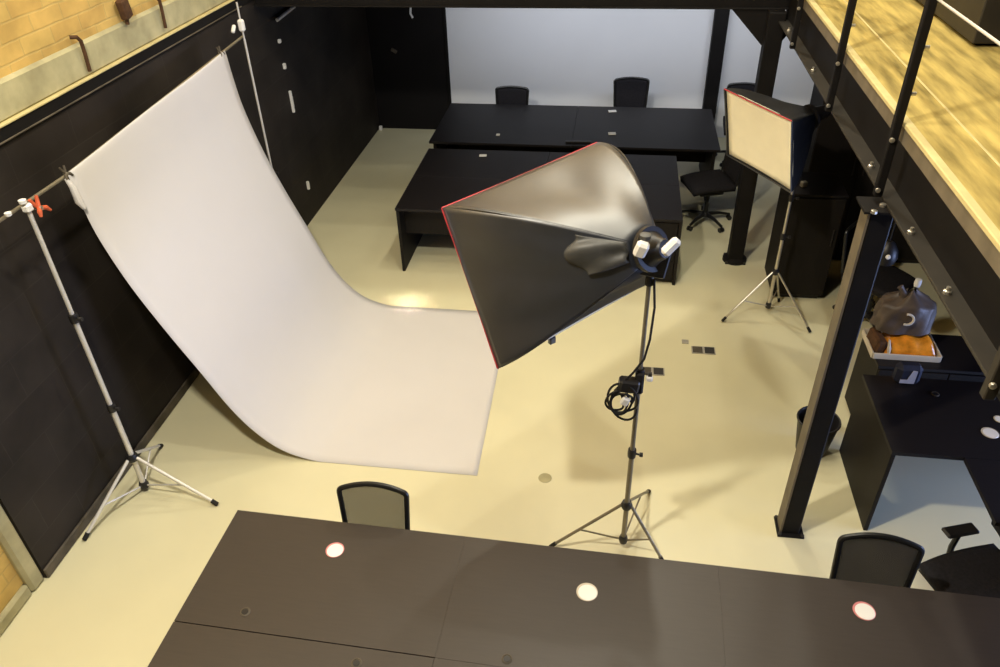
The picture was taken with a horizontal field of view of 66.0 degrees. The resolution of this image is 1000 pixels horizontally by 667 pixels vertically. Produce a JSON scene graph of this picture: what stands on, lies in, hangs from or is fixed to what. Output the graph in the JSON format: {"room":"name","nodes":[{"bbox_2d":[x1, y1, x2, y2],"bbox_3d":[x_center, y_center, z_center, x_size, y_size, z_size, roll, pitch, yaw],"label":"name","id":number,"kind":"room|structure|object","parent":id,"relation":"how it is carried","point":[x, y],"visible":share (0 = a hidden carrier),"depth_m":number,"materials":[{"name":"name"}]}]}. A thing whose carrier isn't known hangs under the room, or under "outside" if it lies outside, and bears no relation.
{"room":"studio","nodes":[
{"label":"studio","id":0,"kind":"room"},
{"bbox_2d":[0,0,379,612],"bbox_3d":[-3.002,-2.527,4.280,0.300,7.700,12.940,4,36,8],"label":"wall","id":1,"kind":"structure","parent":0,"point":[61,445],"depth_m":5.39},
{"bbox_2d":[0,504,42,635],"bbox_3d":[-3.525,1.896,2.446,0.296,2.660,4.730,4,36,8],"label":"trim","id":2,"kind":"structure","parent":1,"relation":"attached to","point":[12,545],"depth_m":4.84,"materials":[{"name":"wood"}]},
{"bbox_2d":[69,35,91,71],"bbox_3d":[-2.771,-1.851,5.091,0.048,0.249,0.084,15,39,22],"label":"iron hook","id":3,"kind":"object","parent":1,"relation":"attached to","point":[77,37],"visible":1,"depth_m":5.09,"materials":[{"name":"brown metal"}]},
{"bbox_2d":[0,0,227,122],"bbox_3d":[-2.976,-1.648,4.908,0.295,0.220,12.940,4,36,8],"label":"wooden beam","id":4,"kind":"structure","parent":1,"relation":"attached to","point":[25,87],"depth_m":5.21,"materials":[{"name":"wood"}]},
{"bbox_2d":[0,0,233,128],"bbox_3d":[-2.753,-1.828,5.336,0.042,0.013,4.500,4,36,8],"label":"trim","id":5,"kind":"structure","parent":1,"relation":"attached to","point":[74,85],"depth_m":5.32,"materials":[{"name":"beige wood"}]},
{"bbox_2d":[0,6,241,144],"bbox_3d":[-2.749,-1.768,5.398,0.040,0.010,4.470,4,36,8],"label":"trim","id":6,"kind":"structure","parent":1,"relation":"attached to","point":[120,75],"depth_m":5.36,"materials":[{"name":"metal"}]},
{"bbox_2d":[43,367,199,577],"bbox_3d":[-2.831,0.931,5.984,0.018,0.085,2.270,4,36,8],"label":"baseboard","id":7,"kind":"structure","parent":1,"relation":"attached to","point":[84,522],"depth_m":5.67,"materials":[{"name":"wood"}]},
{"bbox_2d":[115,0,132,24],"bbox_3d":[-2.681,-2.305,5.503,0.060,0.187,0.116,0,36,3],"label":"iron hook","id":8,"kind":"object","parent":1,"relation":"attached to","point":[123,6],"visible":1,"depth_m":5.47,"materials":[{"name":"brown metal"}]},
{"bbox_2d":[0,0,250,142],"bbox_3d":[-2.576,-2.886,6.889,0.212,0.077,8.210,4,36,8],"label":"trim","id":9,"kind":"structure","parent":1,"relation":"attached to","point":[38,114],"depth_m":5.37,"materials":[{"name":"black paint"}]},
{"bbox_2d":[157,0,166,27],"bbox_3d":[-2.622,-2.474,5.923,0.048,0.249,0.084,15,39,22],"label":"iron hook","id":10,"kind":"object","parent":1,"relation":"attached to","point":[159,1],"visible":1,"depth_m":5.94,"materials":[{"name":"brown metal"}]},
{"bbox_2d":[274,7,295,21],"bbox_3d":[-2.260,-3.360,8.067,0.068,0.055,0.501,4,36,8],"label":"lamp","id":11,"kind":"object","parent":1,"relation":"attached to","point":[279,16],"visible":0.9,"depth_m":8.01,"materials":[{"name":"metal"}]},
{"bbox_2d":[288,91,294,112],"bbox_3d":[-2.280,-2.541,8.436,0.034,0.240,0.025,4,36,8],"label":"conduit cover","id":12,"kind":"object","parent":1,"relation":"attached to","point":[290,92],"visible":1,"depth_m":8.43,"materials":[{"name":"white plastic"}]},
{"bbox_2d":[0,128,999,666],"bbox_3d":[1.079,0.936,6.045,8.340,0.200,13.340,4,36,8],"label":"floor","id":13,"kind":"structure","parent":0,"point":[716,434],"depth_m":5.87,"materials":[{"name":"beige paint"}]},
{"bbox_2d":[4,198,218,540],"bbox_3d":[-2.461,0.226,4.988,0.814,2.376,0.971,4,36,8],"label":"stand","id":14,"kind":"object","parent":13,"relation":"on","point":[132,456],"visible":1,"depth_m":5.28,"materials":[{"name":"silver metal"}]},
{"bbox_2d":[28,195,51,217],"bbox_3d":[-2.648,-0.735,4.424,0.061,0.108,0.104,4,36,8],"label":"clamp","id":15,"kind":"object","parent":14,"relation":"attached to","point":[36,204],"visible":1,"depth_m":4.42,"materials":[{"name":"orange plastic"}]},
{"bbox_2d":[0,35,242,222],"bbox_3d":[-2.523,-1.581,5.461,0.040,0.181,3.361,4,36,8],"label":"crossbar","id":16,"kind":"object","parent":14,"relation":"attached to","point":[61,178],"visible":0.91,"depth_m":4.71,"materials":[{"name":"grey metal"}]},
{"bbox_2d":[59,165,73,179],"bbox_3d":[-2.660,-0.990,4.715,0.042,0.076,0.073,4,36,8],"label":"clamp","id":17,"kind":"object","parent":16,"relation":"attached to","point":[65,173],"visible":1,"depth_m":4.71,"materials":[{"name":"metal"}]},
{"bbox_2d":[216,46,224,55],"bbox_3d":[-2.319,-2.342,6.383,0.042,0.076,0.073,4,36,8],"label":"clamp","id":18,"kind":"object","parent":16,"relation":"attached to","point":[218,48],"visible":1,"depth_m":6.38,"materials":[{"name":"metal"}]},
{"bbox_2d":[231,2,278,173],"bbox_3d":[-2.209,-1.747,7.413,0.319,2.747,0.715,4,36,8],"label":"stand","id":19,"kind":"object","parent":13,"relation":"on","point":[241,25],"visible":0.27,"depth_m":6.88,"materials":[{"name":"silver metal"}]},
{"bbox_2d":[64,51,497,475],"bbox_3d":[-1.251,-0.628,6.056,2.495,2.451,2.302,4,36,8],"label":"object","id":20,"kind":"object","parent":13,"relation":"on","point":[186,201],"visible":0.98,"depth_m":6.20,"materials":[{"name":"white paper"}]},
{"bbox_2d":[337,481,409,529],"bbox_3d":[-0.755,1.403,4.474,0.628,0.960,0.602,3,36,7],"label":"office chair","id":21,"kind":"object","parent":13,"relation":"on","point":[372,503],"visible":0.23,"depth_m":4.49,"materials":[{"name":"black fabric"}]},
{"bbox_2d":[495,86,528,104],"bbox_3d":[0.137,-2.787,10.344,0.628,0.915,0.602,4,36,8],"label":"office chair","id":22,"kind":"object","parent":13,"relation":"on","point":[516,95],"visible":0.3,"depth_m":10.35,"materials":[{"name":"black fabric"}]},
{"bbox_2d":[395,148,682,284],"bbox_3d":[0.471,-1.332,8.442,2.855,0.740,1.580,4,36,8],"label":"desk","id":23,"kind":"object","parent":13,"relation":"on","point":[443,177],"visible":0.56,"depth_m":8.22,"materials":[{"name":"black laminate"}]},
{"bbox_2d":[538,473,551,482],"bbox_3d":[0.335,1.071,5.713,0.100,0.004,0.100,4,36,8],"label":"disc","id":24,"kind":"object","parent":13,"relation":"on","point":[544,477],"visible":1,"depth_m":5.71,"materials":[{"name":"plastic"}]},
{"bbox_2d":[148,510,999,666],"bbox_3d":[0.392,1.933,3.865,4.180,0.746,1.502,4,36,9],"label":"desk","id":25,"kind":"object","parent":13,"relation":"on","point":[269,593],"visible":1,"depth_m":3.94,"materials":[{"name":"brown laminate"}]},
{"bbox_2d":[326,542,343,557],"bbox_3d":[-0.923,1.210,4.303,0.104,0.004,0.104,4,36,8],"label":"round sticker","id":26,"kind":"object","parent":25,"relation":"on","point":[336,549],"visible":1,"depth_m":4.30,"materials":[{"name":"white plastic"}]},
{"bbox_2d":[576,583,597,600],"bbox_3d":[0.457,1.355,4.036,0.112,0.004,0.112,4,36,8],"label":"round sticker","id":27,"kind":"object","parent":25,"relation":"on","point":[585,591],"visible":1,"depth_m":4.03,"materials":[{"name":"white paper"}]},
{"bbox_2d":[853,601,875,620],"bbox_3d":[1.846,1.406,3.901,0.110,0.004,0.110,4,36,8],"label":"round sticker","id":28,"kind":"object","parent":25,"relation":"on","point":[863,610],"visible":1,"depth_m":3.90,"materials":[{"name":"white paper"}]},
{"bbox_2d":[429,103,720,201],"bbox_3d":[0.940,-2.290,9.764,3.405,0.740,1.365,4,36,8],"label":"meeting table","id":29,"kind":"object","parent":13,"relation":"on","point":[689,135],"visible":0.77,"depth_m":9.53,"materials":[{"name":"black laminate"}]},
{"bbox_2d":[566,140,590,142],"bbox_3d":[0.923,-2.260,9.063,0.300,0.020,0.050,2,36,5],"label":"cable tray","id":30,"kind":"object","parent":29,"relation":"on","point":[567,141],"visible":1,"depth_m":9.05,"materials":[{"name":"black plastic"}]},
{"bbox_2d":[549,276,663,558],"bbox_3d":[0.720,0.433,4.734,0.772,2.160,0.648,4,36,8],"label":"stand","id":31,"kind":"object","parent":13,"relation":"on","point":[626,504],"depth_m":4.54,"materials":[{"name":"black metal"}]},
{"bbox_2d":[620,396,629,405],"bbox_3d":[0.708,0.384,4.363,0.057,0.062,0.030,4,36,8],"label":"plug","id":32,"kind":"object","parent":31,"relation":"hanging from","point":[624,401],"visible":1,"depth_m":4.35,"materials":[{"name":"plastic"}]},
{"bbox_2d":[617,373,652,393],"bbox_3d":[0.759,0.278,4.330,0.190,0.150,0.078,0,36,3],"label":"box","id":33,"kind":"object","parent":31,"relation":"attached to","point":[637,382],"visible":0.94,"depth_m":4.30,"materials":[{"name":"black plastic"}]},
{"bbox_2d":[645,276,653,286],"bbox_3d":[0.767,-0.285,3.947,0.044,0.080,0.044,4,36,8],"label":"socket","id":34,"kind":"object","parent":31,"relation":"attached to","point":[648,280],"depth_m":3.94,"materials":[{"name":"black plastic"}]},
{"bbox_2d":[633,231,680,278],"bbox_3d":[0.747,-0.384,3.798,0.222,0.285,0.190,-6,36,-6],"label":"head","id":35,"kind":"object","parent":31,"relation":"attached to","point":[655,250],"visible":0.96,"depth_m":3.75},
{"bbox_2d":[441,142,667,368],"bbox_3d":[0.484,-0.353,4.316,1.212,0.991,1.014,-27,42,-31],"label":"softbox","id":36,"kind":"object","parent":35,"relation":"attached to","point":[541,250],"visible":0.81,"depth_m":4.04,"materials":[{"name":"black fabric"}]},
{"bbox_2d":[470,209,621,340],"bbox_3d":[0.298,-0.478,4.499,1.182,0.902,0.384,-27,42,-31],"label":"light","id":37,"kind":"object","parent":36,"relation":"attached to","point":[522,275],"depth_m":3.99,"materials":[{"name":"black fabric"}]},
{"bbox_2d":[613,77,649,107],"bbox_3d":[1.756,-2.897,10.387,0.628,0.960,0.602,2,36,6],"label":"office chair","id":38,"kind":"object","parent":13,"relation":"on","point":[627,91],"visible":0.37,"depth_m":10.42,"materials":[{"name":"black fabric"}]},
{"bbox_2d":[644,367,664,375],"bbox_3d":[1.344,0.334,6.695,0.171,0.012,0.112,4,36,8],"label":"socket","id":39,"kind":"object","parent":13,"relation":"on","point":[655,371],"visible":0.66,"depth_m":6.70,"materials":[{"name":"beige plastic"}]},
{"bbox_2d":[691,346,715,354],"bbox_3d":[1.829,0.156,6.921,0.208,0.012,0.113,4,36,8],"label":"socket","id":40,"kind":"object","parent":13,"relation":"on","point":[695,349],"visible":1,"depth_m":6.92,"materials":[{"name":"beige plastic"}]},
{"bbox_2d":[692,346,702,352],"bbox_3d":[1.781,0.144,6.937,0.085,0.005,0.090,4,36,8],"label":"outlet","id":41,"kind":"object","parent":40,"relation":"attached to","point":[695,349],"depth_m":6.93,"materials":[{"name":"grey plastic"}]},
{"bbox_2d":[680,152,741,232],"bbox_3d":[2.382,-1.693,8.670,0.602,0.960,0.628,-6,36,-6],"label":"office chair","id":42,"kind":"object","parent":13,"relation":"on","point":[707,183],"visible":0.73,"depth_m":8.64,"materials":[{"name":"black fabric"}]},
{"bbox_2d":[702,9,729,121],"bbox_3d":[2.899,-3.814,10.268,0.180,2.530,0.138,4,36,8],"label":"wall post","id":43,"kind":"object","parent":13,"relation":"on","point":[721,16],"visible":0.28,"depth_m":10.30,"materials":[{"name":"black metal"}]},
{"bbox_2d":[716,82,754,166],"bbox_3d":[3.162,-2.721,10.076,0.628,0.960,0.602,7,36,12],"label":"office chair","id":44,"kind":"object","parent":13,"relation":"on","point":[742,85],"visible":0.14,"depth_m":10.04,"materials":[{"name":"black fabric"}]},
{"bbox_2d":[722,10,786,265],"bbox_3d":[2.470,-1.813,7.492,0.250,2.520,0.250,4,36,8],"label":"support column","id":45,"kind":"structure","parent":13,"relation":"on","point":[773,32],"depth_m":7.57,"materials":[{"name":"black metal"}]},
{"bbox_2d":[254,0,790,45],"bbox_3d":[1.493,-2.942,6.953,7.800,0.635,0.120,4,36,8],"label":"cross beam","id":46,"kind":"structure","parent":45,"relation":"on","point":[753,13],"depth_m":7.01,"materials":[{"name":"black paint"}]},
{"bbox_2d":[721,190,811,332],"bbox_3d":[2.490,-0.883,6.859,0.804,1.739,0.529,4,36,8],"label":"stand","id":47,"kind":"object","parent":13,"relation":"on","point":[775,271],"visible":0.96,"depth_m":7.12,"materials":[{"name":"metal"}]},
{"bbox_2d":[816,105,830,120],"bbox_3d":[2.603,-1.751,6.372,0.226,0.284,0.164,-24,41,-28],"label":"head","id":48,"kind":"object","parent":47,"relation":"attached to","point":[824,114],"visible":0.36,"depth_m":6.27},
{"bbox_2d":[724,88,820,192],"bbox_3d":[2.299,-1.624,6.295,0.609,0.617,0.870,-14,37,-16],"label":"softbox","id":49,"kind":"object","parent":48,"relation":"attached to","point":[771,137],"visible":1,"depth_m":6.17,"materials":[{"name":"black fabric"}]},
{"bbox_2d":[727,91,790,188],"bbox_3d":[2.097,-1.577,6.232,0.128,0.599,0.848,-14,37,-16],"label":"diffuser","id":50,"kind":"object","parent":49,"relation":"attached to","point":[758,125],"depth_m":6.23,"materials":[{"name":"beige fabric"}]},
{"bbox_2d":[764,172,848,298],"bbox_3d":[2.928,-0.929,7.438,0.496,1.120,0.536,4,36,8],"label":"base cabinet","id":51,"kind":"object","parent":13,"relation":"on","point":[814,220],"visible":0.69,"depth_m":7.21,"materials":[{"name":"black laminate"}]},
{"bbox_2d":[800,180,807,187],"bbox_3d":[2.782,-1.369,7.045,0.060,0.055,0.050,-10,36,-11],"label":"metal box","id":52,"kind":"object","parent":51,"relation":"on","point":[804,183],"visible":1,"depth_m":7.03,"materials":[{"name":"grey metal"}]},
{"bbox_2d":[795,406,841,456],"bbox_3d":[2.372,0.758,5.798,0.316,0.308,0.316,4,36,8],"label":"waste bin","id":53,"kind":"object","parent":13,"relation":"on","point":[836,423],"visible":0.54,"depth_m":5.75,"materials":[{"name":"black plastic"}]},
{"bbox_2d":[774,196,892,538],"bbox_3d":[1.944,0.343,4.552,0.200,2.454,0.206,4,36,8],"label":"support column","id":54,"kind":"structure","parent":13,"relation":"on","point":[874,223],"depth_m":4.37,"materials":[{"name":"black metal"}]},
{"bbox_2d":[779,0,999,400],"bbox_3d":[2.012,-0.952,3.960,0.100,0.375,6.840,4,36,8],"label":"beam","id":55,"kind":"structure","parent":54,"relation":"on","point":[959,260],"depth_m":3.55,"materials":[{"name":"black paint"}]},
{"bbox_2d":[789,0,999,399],"bbox_3d":[1.919,-1.549,3.522,0.066,1.870,6.600,4,36,8],"label":"gallery railing","id":56,"kind":"object","parent":55,"relation":"attached to","point":[990,388],"visible":1,"depth_m":3.62,"materials":[{"name":"brown metal"}]},
{"bbox_2d":[806,0,999,251],"bbox_3d":[1.982,-1.117,3.847,0.040,0.026,6.840,4,36,8],"label":"trim","id":57,"kind":"structure","parent":55,"relation":"on","point":[989,228],"depth_m":3.41,"materials":[{"name":"beige wood"}]},
{"bbox_2d":[803,84,918,262],"bbox_3d":[3.776,-1.614,7.791,1.396,1.780,0.536,4,36,8],"label":"wall","id":58,"kind":"structure","parent":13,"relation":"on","point":[830,151],"depth_m":7.57,"materials":[{"name":"black paint"}]},
{"bbox_2d":[832,220,915,326],"bbox_3d":[3.389,-0.503,6.957,0.628,0.960,0.602,-25,42,-29],"label":"office chair","id":59,"kind":"object","parent":13,"relation":"on","point":[888,278],"visible":0.29,"depth_m":6.84,"materials":[{"name":"black fabric"}]},
{"bbox_2d":[829,532,924,587],"bbox_3d":[1.962,1.596,4.080,0.628,0.960,0.602,6,36,10],"label":"office chair","id":60,"kind":"object","parent":13,"relation":"on","point":[866,557],"visible":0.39,"depth_m":4.09,"materials":[{"name":"black fabric"}]},
{"bbox_2d":[845,334,985,413],"bbox_3d":[3.249,0.433,5.859,0.976,0.720,0.476,4,36,8],"label":"desk","id":61,"kind":"object","parent":13,"relation":"on","point":[958,363],"visible":0.2,"depth_m":5.60,"materials":[{"name":"black laminate"}]},
{"bbox_2d":[861,328,941,362],"bbox_3d":[2.966,0.086,5.696,0.480,0.050,0.322,4,36,8],"label":"tray","id":62,"kind":"object","parent":61,"relation":"on","point":[937,359],"visible":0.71,"depth_m":5.58,"materials":[{"name":"white plastic"}]},
{"bbox_2d":[866,327,887,352],"bbox_3d":[2.772,0.051,5.667,0.079,0.123,0.200,0,36,3],"label":"box","id":63,"kind":"object","parent":62,"relation":"in","point":[878,343],"visible":0.92,"depth_m":5.61,"materials":[{"name":"cardboard"}]},
{"bbox_2d":[882,332,935,355],"bbox_3d":[2.991,0.056,5.639,0.360,0.150,0.257,4,36,8],"label":"packet","id":64,"kind":"object","parent":62,"relation":"in","point":[904,344],"visible":0.62,"depth_m":5.57,"materials":[{"name":"orange plastic"}]},
{"bbox_2d":[869,285,936,335],"bbox_3d":[2.939,-0.193,5.546,0.431,0.349,0.294,4,36,8],"label":"plastic bag","id":65,"kind":"object","parent":64,"relation":"on","point":[903,311],"visible":1,"depth_m":5.50,"materials":[{"name":"grey plastic"}]},
{"bbox_2d":[914,278,921,288],"bbox_3d":[3.145,0.044,6.068,0.180,1.115,0.180,4,36,8],"label":"lamp","id":66,"kind":"object","parent":13,"relation":"on","point":[918,281],"visible":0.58,"depth_m":5.75,"materials":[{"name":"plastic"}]},
{"bbox_2d":[839,374,999,530],"bbox_3d":[3.500,1.026,4.994,2.062,0.746,1.300,4,36,8],"label":"desk","id":67,"kind":"object","parent":13,"relation":"on","point":[926,418],"visible":1,"depth_m":5.09,"materials":[{"name":"black laminate"}]},
{"bbox_2d":[892,362,923,383],"bbox_3d":[2.812,0.272,5.309,0.172,0.160,0.107,4,36,8],"label":"cloth bag","id":68,"kind":"object","parent":67,"relation":"on","point":[904,372],"visible":1,"depth_m":5.27,"materials":[{"name":"fabric"}]},
{"bbox_2d":[899,371,917,383],"bbox_3d":[2.797,0.298,5.268,0.095,0.110,0.004,4,36,8],"label":"print","id":69,"kind":"object","parent":68,"relation":"attached to","point":[905,377],"depth_m":5.27},
{"bbox_2d":[981,427,998,438],"bbox_3d":[3.135,0.635,4.923,0.104,0.004,0.104,4,36,8],"label":"round sticker","id":70,"kind":"object","parent":67,"relation":"on","point":[988,432],"visible":1,"depth_m":4.92,"materials":[{"name":"white plastic"}]},
{"bbox_2d":[993,416,999,422],"bbox_3d":[3.262,0.559,5.024,0.070,0.004,0.070,4,36,8],"label":"round sticker","id":71,"kind":"object","parent":67,"relation":"on","point":[996,418],"visible":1,"depth_m":5.03,"materials":[{"name":"white plastic"}]},
{"bbox_2d":[918,523,999,597],"bbox_3d":[2.731,1.421,4.290,0.602,0.960,0.630,-7,36,-8],"label":"office chair","id":72,"kind":"object","parent":13,"relation":"on","point":[975,570],"visible":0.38,"depth_m":4.34,"materials":[{"name":"black fabric"}]},
{"bbox_2d":[991,521,999,536],"bbox_3d":[3.200,1.296,4.444,0.628,0.960,0.602,0,36,3],"label":"office chair","id":73,"kind":"object","parent":13,"relation":"on","point":[997,528],"visible":0.02,"depth_m":4.62,"materials":[{"name":"black fabric"}]},
{"bbox_2d":[365,7,813,136],"bbox_3d":[1.983,-3.980,10.525,8.340,2.550,0.200,4,36,8],"label":"wall","id":74,"kind":"structure","parent":0,"point":[564,57],"depth_m":10.70,"materials":[{"name":"white paint"}]},
{"bbox_2d":[442,8,451,105],"bbox_3d":[-0.755,-4.111,10.774,0.040,2.420,0.029,4,36,8],"label":"trim","id":75,"kind":"structure","parent":74,"relation":"attached to","point":[444,9],"depth_m":10.89,"materials":[{"name":"black paint"}]},
{"bbox_2d":[644,367,650,372],"bbox_3d":[1.275,0.320,6.712,0.085,0.005,0.090,4,36,8],"label":"outlet","id":76,"kind":"object","parent":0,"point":[647,369],"depth_m":6.72,"materials":[{"name":"grey plastic"}]},
{"bbox_2d":[814,0,999,230],"bbox_3d":[3.434,-1.008,3.667,2.895,0.060,6.840,4,36,8],"label":"floor","id":77,"kind":"structure","parent":0,"point":[963,75],"depth_m":4.19,"materials":[{"name":"yellow wood"}]},
{"bbox_2d":[844,0,999,166],"bbox_3d":[2.215,-1.105,3.814,0.011,0.013,6.840,4,36,8],"label":"trim","id":78,"kind":"structure","parent":77,"relation":"attached to","point":[859,16],"depth_m":3.91,"materials":[{"name":"beige wood"}]},
{"bbox_2d":[918,0,999,44],"bbox_3d":[3.290,-2.450,4.964,0.700,0.790,1.450,4,36,8],"label":"base cabinet","id":79,"kind":"object","parent":77,"relation":"on","point":[985,14],"visible":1,"depth_m":4.64,"materials":[{"name":"brown wood"}]},
{"bbox_3d":[3.492,-0.963,3.689,2.780,0.038,6.840,4,36,8],"label":"ceiling","id":80,"kind":"structure","parent":0,"visible":0},
{"bbox_2d":[880,223,897,265],"bbox_3d":[2.824,-1.132,5.274,0.170,1.490,0.179,4,36,8],"label":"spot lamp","id":81,"kind":"object","parent":80,"relation":"hanging from","point":[890,254],"visible":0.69,"depth_m":5.59,"materials":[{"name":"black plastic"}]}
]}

